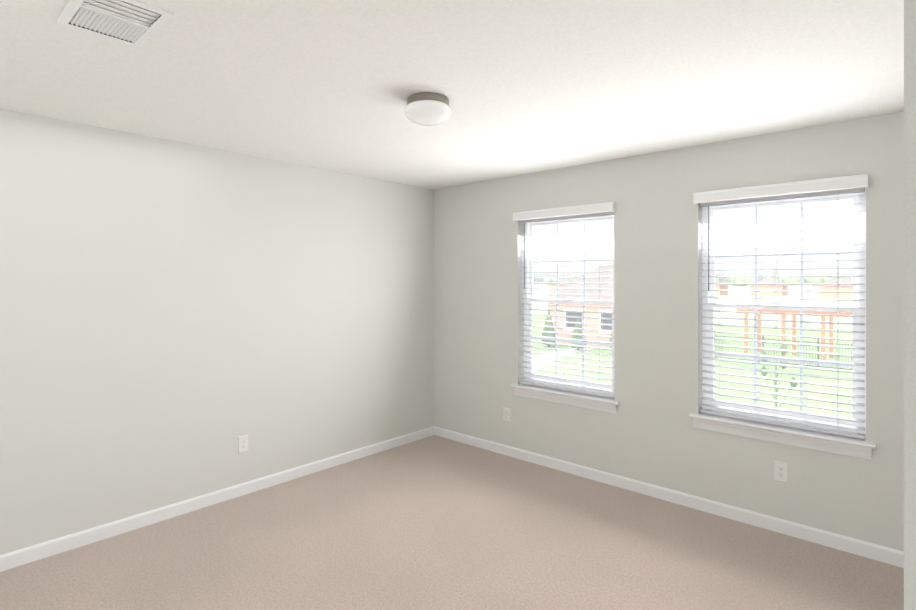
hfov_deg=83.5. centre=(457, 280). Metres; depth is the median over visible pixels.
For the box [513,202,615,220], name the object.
valance
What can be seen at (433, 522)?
floor
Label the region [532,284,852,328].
field
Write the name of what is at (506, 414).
outlet
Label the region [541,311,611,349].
evergreen trees
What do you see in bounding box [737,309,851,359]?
pergola
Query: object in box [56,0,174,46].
ceiling vent
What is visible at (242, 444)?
electrical outlet
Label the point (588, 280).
house
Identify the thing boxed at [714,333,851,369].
fence
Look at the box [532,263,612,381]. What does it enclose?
veil
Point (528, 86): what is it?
ceiling
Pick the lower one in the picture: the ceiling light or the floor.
the floor
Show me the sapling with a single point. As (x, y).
(782, 362)
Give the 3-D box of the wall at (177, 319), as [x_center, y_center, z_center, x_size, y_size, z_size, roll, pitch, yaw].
[-1.834,0.310,3.459,0.150,2.440,4.889,0,0,42]
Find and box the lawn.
[532,313,851,417]
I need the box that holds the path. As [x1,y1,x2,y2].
[532,348,593,372]
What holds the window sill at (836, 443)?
attached to the wall at (648, 432)
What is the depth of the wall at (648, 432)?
3.58 m
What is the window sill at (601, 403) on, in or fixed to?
attached to the wall at (648, 432)
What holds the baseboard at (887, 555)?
attached to the wall at (648, 432)
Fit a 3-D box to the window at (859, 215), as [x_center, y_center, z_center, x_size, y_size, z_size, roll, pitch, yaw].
[2.016,0.175,3.230,0.882,1.440,0.057,0,0,42]
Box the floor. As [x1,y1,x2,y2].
[0,435,903,609]
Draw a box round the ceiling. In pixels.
[0,0,903,189]
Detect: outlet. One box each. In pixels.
[238,435,247,453]
[503,407,509,421]
[774,460,787,482]
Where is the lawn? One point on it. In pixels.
(826, 388)
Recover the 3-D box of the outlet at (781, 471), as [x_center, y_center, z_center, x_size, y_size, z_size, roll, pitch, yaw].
[1.962,1.160,3.116,0.074,0.120,0.008,0,0,42]
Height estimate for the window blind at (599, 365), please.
1.426 m
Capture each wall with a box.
[0,109,433,554]
[434,111,903,551]
[904,0,915,609]
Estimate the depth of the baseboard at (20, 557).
3.37 m
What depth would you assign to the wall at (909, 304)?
0.54 m
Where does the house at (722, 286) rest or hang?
on the field
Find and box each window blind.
[520,212,613,397]
[700,187,864,438]
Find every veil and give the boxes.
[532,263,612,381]
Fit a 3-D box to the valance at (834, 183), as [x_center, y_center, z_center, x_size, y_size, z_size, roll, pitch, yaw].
[1.919,-0.551,3.122,0.906,0.072,0.058,0,0,42]
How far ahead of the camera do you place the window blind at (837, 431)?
3.12 m
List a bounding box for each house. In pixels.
[541,261,716,347]
[550,278,572,291]
[715,279,727,294]
[748,277,789,295]
[818,277,852,297]
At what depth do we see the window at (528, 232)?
4.29 m
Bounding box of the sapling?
[761,344,797,407]
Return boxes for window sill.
[511,383,619,412]
[689,412,875,459]
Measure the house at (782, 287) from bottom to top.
5.597 m
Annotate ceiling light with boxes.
[404,92,451,125]
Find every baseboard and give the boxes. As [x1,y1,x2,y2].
[0,426,433,571]
[434,426,903,567]
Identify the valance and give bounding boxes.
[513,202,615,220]
[693,174,868,203]
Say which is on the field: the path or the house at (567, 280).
the house at (567, 280)
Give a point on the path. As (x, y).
(551, 356)
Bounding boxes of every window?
[524,215,613,393]
[703,188,865,437]
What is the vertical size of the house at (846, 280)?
5.597 m

